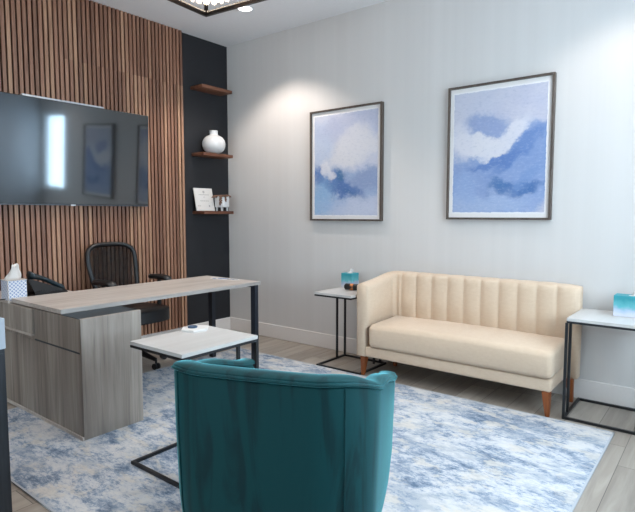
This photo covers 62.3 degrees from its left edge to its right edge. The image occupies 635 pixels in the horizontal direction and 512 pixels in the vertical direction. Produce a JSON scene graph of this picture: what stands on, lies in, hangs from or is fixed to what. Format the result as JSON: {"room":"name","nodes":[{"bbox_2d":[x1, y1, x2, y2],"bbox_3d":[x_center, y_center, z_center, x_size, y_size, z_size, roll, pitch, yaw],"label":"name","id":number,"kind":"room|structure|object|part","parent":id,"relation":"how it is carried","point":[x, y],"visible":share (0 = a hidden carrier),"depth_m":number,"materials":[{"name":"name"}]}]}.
{"room":"private office","nodes":[
{"label":"private office","id":0,"kind":"room"},
{"bbox_2d":[182,33,229,325],"bbox_3d":[-3.031,-0.542,3.525,0.200,3.160,6.700,4,6,38],"label":"wall","id":1,"kind":"structure","parent":0,"point":[203,61],"depth_m":5.65,"materials":[{"name":"black paint"}]},
{"bbox_2d":[0,0,186,335],"bbox_3d":[-2.484,-0.653,4.018,0.039,3.015,3.564,4,6,38],"label":"panel","id":2,"kind":"object","parent":1,"relation":"attached to","point":[90,52],"visible":0.44,"depth_m":4.64,"materials":[{"name":"brown wood"}]},
{"bbox_2d":[20,93,103,108],"bbox_3d":[-2.107,-1.272,4.369,0.050,0.037,0.683,4,6,38],"label":"light bar","id":3,"kind":"object","parent":2,"relation":"attached to","point":[21,93],"visible":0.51,"depth_m":4.32,"materials":[{"name":"silver metal"}]},
{"bbox_2d":[0,91,148,206],"bbox_3d":[-2.064,-0.846,4.415,0.091,0.847,1.448,4,6,38],"label":"television","id":4,"kind":"object","parent":2,"relation":"attached to","point":[52,152],"visible":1,"depth_m":4.38,"materials":[{"name":"black glass"}]},
{"bbox_2d":[141,317,229,338],"bbox_3d":[-2.947,0.967,3.578,0.016,0.143,6.300,4,6,38],"label":"baseboard","id":5,"kind":"structure","parent":1,"relation":"attached to","point":[224,323],"depth_m":5.76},
{"bbox_2d":[190,84,231,95],"bbox_3d":[-1.118,-1.750,5.545,0.194,0.032,0.406,4,6,38],"label":"floating shelf","id":6,"kind":"object","parent":1,"relation":"attached to","point":[204,88],"visible":1,"depth_m":5.49,"materials":[{"name":"brown wood"}]},
{"bbox_2d":[192,152,232,158],"bbox_3d":[-1.119,-1.069,5.599,0.194,0.032,0.406,4,6,38],"label":"floating shelf","id":7,"kind":"object","parent":1,"relation":"attached to","point":[198,154],"visible":1,"depth_m":5.53,"materials":[{"name":"brown wood"}]},
{"bbox_2d":[202,130,224,153],"bbox_3d":[-1.099,-1.204,5.566,0.244,0.242,0.244,4,6,38],"label":"vase","id":8,"kind":"object","parent":7,"relation":"on","point":[212,143],"visible":0.92,"depth_m":5.48,"materials":[{"name":"white ceramic"}]},
{"bbox_2d":[193,211,233,213],"bbox_3d":[-1.119,-0.467,5.647,0.194,0.032,0.406,4,6,38],"label":"floating shelf","id":9,"kind":"object","parent":1,"relation":"attached to","point":[194,212],"visible":1,"depth_m":5.53,"materials":[{"name":"brown wood"}]},
{"bbox_2d":[193,188,214,210],"bbox_3d":[-1.209,-0.602,5.603,0.064,0.241,0.247,4,6,38],"label":"plaque","id":10,"kind":"object","parent":9,"relation":"on","point":[204,201],"visible":1,"depth_m":5.59,"materials":[{"name":"white paper"}]},
{"bbox_2d":[212,195,230,210],"bbox_3d":[-1.042,-0.578,5.714,0.194,0.176,0.211,0,5,4],"label":"figurine","id":11,"kind":"object","parent":9,"relation":"on","point":[222,201],"visible":1,"depth_m":5.64,"materials":[{"name":"white ceramic"}]},
{"bbox_3d":[-1.037,-0.589,5.706,0.156,0.119,0.156,4,6,38],"label":"pot","id":12,"kind":"part","parent":11,"relation":"part of","materials":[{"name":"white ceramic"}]},
{"bbox_2d":[89,0,387,46],"bbox_3d":[-1.008,-2.040,1.808,5.350,0.100,6.700,4,6,38],"label":"ceiling","id":13,"kind":"structure","parent":0,"point":[232,27],"depth_m":4.86,"materials":[{"name":"paint"}]},
{"bbox_2d":[168,0,265,16],"bbox_3d":[-0.740,-1.915,3.489,0.622,0.414,0.622,3,5,33],"label":"chandelier","id":14,"kind":"object","parent":13,"relation":"hanging from","point":[205,12],"visible":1,"depth_m":3.75,"materials":[{"name":"brown metal"}]},
{"bbox_2d":[237,5,253,11],"bbox_3d":[-0.649,-2.216,4.704,0.160,0.008,0.160,4,6,38],"label":"recessed light","id":15,"kind":"object","parent":13,"relation":"in","point":[248,8],"visible":0.76,"depth_m":4.72,"materials":[{"name":"white"}]},
{"bbox_2d":[7,329,634,511],"bbox_3d":[-1.008,1.210,2.067,5.350,0.100,6.700,4,6,38],"label":"floor","id":16,"kind":"structure","parent":0,"point":[611,487],"depth_m":3.63,"materials":[{"name":"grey wood"}]},
{"bbox_2d":[0,317,11,511],"bbox_3d":[-1.735,0.706,2.198,0.597,0.882,0.600,4,6,38],"label":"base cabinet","id":17,"kind":"object","parent":16,"relation":"on","point":[5,475],"visible":1,"depth_m":2.24,"materials":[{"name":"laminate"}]},
{"bbox_2d":[85,242,171,369],"bbox_3d":[-1.634,0.421,4.590,0.658,1.070,0.642,3,6,36],"label":"office chair","id":18,"kind":"object","parent":16,"relation":"on","point":[108,264],"visible":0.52,"depth_m":4.68,"materials":[{"name":"black fabric"}]},
{"bbox_3d":[-1.820,0.141,4.705,0.153,0.470,0.462,3,6,36],"label":"panel","id":19,"kind":"part","parent":18,"relation":"part of","materials":[{"name":"black fabric"}]},
{"bbox_3d":[-1.827,0.141,4.710,0.180,0.532,0.507,3,6,36],"label":"frame","id":20,"kind":"part","parent":18,"relation":"part of","materials":[{"name":"black plastic"}]},
{"bbox_3d":[-1.593,0.503,4.567,0.530,0.100,0.536,3,6,36],"label":"seat","id":21,"kind":"part","parent":18,"relation":"part of","materials":[{"name":"black fabric"}]},
{"bbox_3d":[-1.488,0.852,4.533,0.255,0.084,0.064,3,5,31],"label":"leg","id":22,"kind":"part","parent":18,"relation":"part of","materials":[{"name":"black plastic"}]},
{"bbox_2d":[8,348,614,511],"bbox_3d":[-0.267,1.065,3.198,3.273,0.008,2.497,4,6,38],"label":"area rug","id":23,"kind":"object","parent":16,"relation":"on","point":[450,453],"visible":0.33,"depth_m":2.85,"materials":[{"name":"blue carpet"}]},
{"bbox_2d":[0,276,259,440],"bbox_3d":[-1.417,0.613,4.138,1.495,0.741,1.717,4,6,38],"label":"desk","id":24,"kind":"object","parent":23,"relation":"on","point":[71,364],"visible":0.9,"depth_m":3.27,"materials":[{"name":"beige laminate"}]},
{"bbox_2d":[0,263,26,300],"bbox_3d":[-2.100,0.172,3.630,0.119,0.251,0.126,4,6,38],"label":"tissue box","id":25,"kind":"object","parent":24,"relation":"on","point":[13,285],"visible":0.92,"depth_m":3.60,"materials":[{"name":"white cardboard"}]},
{"bbox_3d":[-2.100,0.228,3.635,0.119,0.136,0.126,4,6,38],"label":"trim","id":26,"kind":"part","parent":25,"relation":"part of","materials":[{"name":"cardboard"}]},
{"bbox_3d":[-2.166,0.399,3.633,0.880,0.162,0.015,4,6,38],"label":"drawer","id":27,"kind":"part","parent":24,"relation":"part of","materials":[{"name":"grey wood"}]},
{"bbox_3d":[-2.169,0.487,3.636,0.880,0.011,0.018,4,6,38],"label":"trim rail","id":28,"kind":"part","parent":24,"relation":"part of","materials":[{"name":"beige laminate"}]},
{"bbox_2d":[24,271,67,295],"bbox_3d":[-2.037,0.187,3.861,0.210,0.184,0.305,3,5,30],"label":"desk phone","id":29,"kind":"object","parent":24,"relation":"on","point":[34,288],"visible":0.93,"depth_m":3.77,"materials":[{"name":"black plastic"}]},
{"bbox_3d":[-1.238,0.704,3.178,0.020,0.712,0.391,4,6,38],"label":"panel","id":30,"kind":"part","parent":24,"relation":"part of","materials":[{"name":"grey wood"}]},
{"bbox_3d":[-0.968,0.583,4.826,0.050,0.693,0.040,4,6,38],"label":"leg","id":31,"kind":"part","parent":24,"relation":"part of","materials":[{"name":"metal"}]},
{"bbox_2d":[210,277,239,280],"bbox_3d":[-0.823,0.202,4.618,0.382,0.004,0.112,2,5,27],"label":"leaflet","id":32,"kind":"object","parent":24,"relation":"on","point":[217,278],"visible":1,"depth_m":4.63,"materials":[{"name":"white paper"}]},
{"bbox_3d":[-0.536,0.610,4.487,0.050,0.693,0.040,4,6,38],"label":"leg","id":33,"kind":"part","parent":24,"relation":"part of","materials":[{"name":"metal"}]},
{"bbox_2d":[130,326,258,488],"bbox_3d":[-0.647,0.763,2.816,0.440,0.653,0.535,4,6,38],"label":"side table","id":34,"kind":"object","parent":23,"relation":"on","point":[178,345],"visible":0.56,"depth_m":2.72,"materials":[{"name":"laminate"}]},
{"bbox_3d":[-0.645,1.081,2.839,0.435,0.016,0.535,4,6,38],"label":"frame","id":35,"kind":"part","parent":34,"relation":"part of","materials":[{"name":"black metal"}]},
{"bbox_3d":[-0.650,0.463,2.797,0.430,0.014,0.504,4,6,38],"label":"frame","id":36,"kind":"part","parent":34,"relation":"part of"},
{"bbox_2d":[181,325,207,332],"bbox_3d":[-0.699,0.410,3.000,0.141,0.021,0.173,4,6,38],"label":"coaster","id":37,"kind":"object","parent":34,"relation":"on","point":[191,328],"visible":1,"depth_m":2.98,"materials":[{"name":"white paper"}]},
{"bbox_2d":[171,358,396,511],"bbox_3d":[-0.108,0.750,2.057,0.781,0.803,0.721,1,5,17],"label":"armchair","id":38,"kind":"object","parent":23,"relation":"on","point":[250,439],"visible":1,"depth_m":1.71,"materials":[{"name":"teal fabric"}]},
{"bbox_3d":[-0.114,0.442,2.016,0.770,0.181,0.676,1,5,17],"label":"rail","id":39,"kind":"part","parent":38,"relation":"part of","materials":[{"name":"teal fabric"}]},
{"bbox_2d":[314,287,385,374],"bbox_3d":[0.285,0.628,4.574,0.455,0.660,0.500,4,6,38],"label":"side table","id":40,"kind":"object","parent":16,"relation":"on","point":[340,292],"visible":0.63,"depth_m":4.55,"materials":[{"name":"laminate"}]},
{"bbox_3d":[0.277,0.325,4.557,0.376,0.014,0.500,4,6,38],"label":"frame","id":41,"kind":"part","parent":40,"relation":"part of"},
{"bbox_2d":[341,268,358,286],"bbox_3d":[0.295,0.195,4.765,0.115,0.174,0.115,4,6,38],"label":"tissue box","id":42,"kind":"object","parent":40,"relation":"on","point":[350,277],"visible":0.91,"depth_m":4.73,"materials":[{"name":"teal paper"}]},
{"bbox_2d":[344,283,357,289],"bbox_3d":[0.307,0.269,4.561,0.149,0.056,0.056,3,5,29],"label":"canister","id":43,"kind":"object","parent":40,"relation":"on","point":[347,286],"visible":0.71,"depth_m":4.54,"materials":[{"name":"black plastic"}]},
{"bbox_3d":[0.299,0.948,4.617,0.455,0.016,0.425,4,6,38],"label":"frame","id":44,"kind":"part","parent":40,"relation":"part of","materials":[{"name":"black metal"}]},
{"bbox_2d":[356,271,582,416],"bbox_3d":[1.087,0.587,4.004,1.583,0.833,0.533,4,6,38],"label":"settee","id":45,"kind":"object","parent":16,"relation":"on","point":[506,331],"visible":0.95,"depth_m":3.90,"materials":[{"name":"beige fabric"}]},
{"bbox_3d":[0.387,0.895,4.323,0.052,0.168,0.052,4,6,38],"label":"leg","id":46,"kind":"part","parent":45,"relation":"part of","materials":[{"name":"orange wood"}]},
{"bbox_3d":[1.067,0.798,3.986,1.425,0.084,0.395,4,6,38],"label":"rail","id":47,"kind":"part","parent":45,"relation":"part of","materials":[{"name":"beige fabric"}]},
{"bbox_2d":[369,316,564,378],"bbox_3d":[1.084,0.651,3.956,1.390,0.210,0.447,4,6,38],"label":"seat cushion","id":48,"kind":"object","parent":45,"relation":"on","point":[518,352],"depth_m":3.77,"materials":[{"name":"beige fabric"}]},
{"bbox_3d":[1.497,0.966,3.440,0.052,0.168,0.052,4,6,38],"label":"leg","id":49,"kind":"part","parent":45,"relation":"part of","materials":[{"name":"orange wood"}]},
{"bbox_3d":[1.773,0.945,3.699,0.052,0.168,0.052,4,6,38],"label":"leg","id":50,"kind":"part","parent":45,"relation":"part of","materials":[{"name":"orange wood"}]},
{"bbox_2d":[562,308,634,434],"bbox_3d":[1.891,0.720,3.412,0.440,0.662,0.455,4,6,38],"label":"side table","id":51,"kind":"object","parent":16,"relation":"on","point":[588,317],"visible":0.95,"depth_m":3.36,"materials":[{"name":"metal"}]},
{"bbox_3d":[1.884,1.041,3.445,0.420,0.016,0.453,4,6,38],"label":"frame","id":52,"kind":"part","parent":51,"relation":"part of","materials":[{"name":"black metal"}]},
{"bbox_3d":[1.894,0.417,3.385,0.432,0.014,0.455,4,6,38],"label":"frame","id":53,"kind":"part","parent":51,"relation":"part of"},
{"bbox_2d":[613,291,634,317],"bbox_3d":[2.037,0.300,3.385,0.210,0.179,0.115,4,6,38],"label":"tissue box","id":54,"kind":"object","parent":51,"relation":"on","point":[623,304],"visible":1,"depth_m":3.37,"materials":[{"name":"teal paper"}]},
{"bbox_2d":[227,0,634,387],"bbox_3d":[0.971,-0.615,4.444,4.950,3.160,0.100,4,6,38],"label":"wall","id":55,"kind":"structure","parent":0,"point":[406,55],"depth_m":4.39,"materials":[{"name":"grey paint"}]},
{"bbox_2d":[310,101,383,220],"bbox_3d":[0.256,-0.853,4.898,0.813,1.046,0.040,4,6,38],"label":"framed painting","id":56,"kind":"object","parent":55,"relation":"attached to","point":[347,143],"visible":1,"depth_m":4.88},
{"bbox_2d":[230,317,634,407],"bbox_3d":[0.941,0.893,4.513,4.934,0.143,0.016,4,6,38],"label":"baseboard","id":57,"kind":"structure","parent":55,"relation":"attached to","point":[586,389],"depth_m":5.02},
{"bbox_2d":[446,72,556,219],"bbox_3d":[1.377,-0.802,4.017,0.804,1.046,0.040,4,6,38],"label":"framed painting","id":58,"kind":"object","parent":55,"relation":"attached to","point":[500,137],"visible":1,"depth_m":3.99}
]}

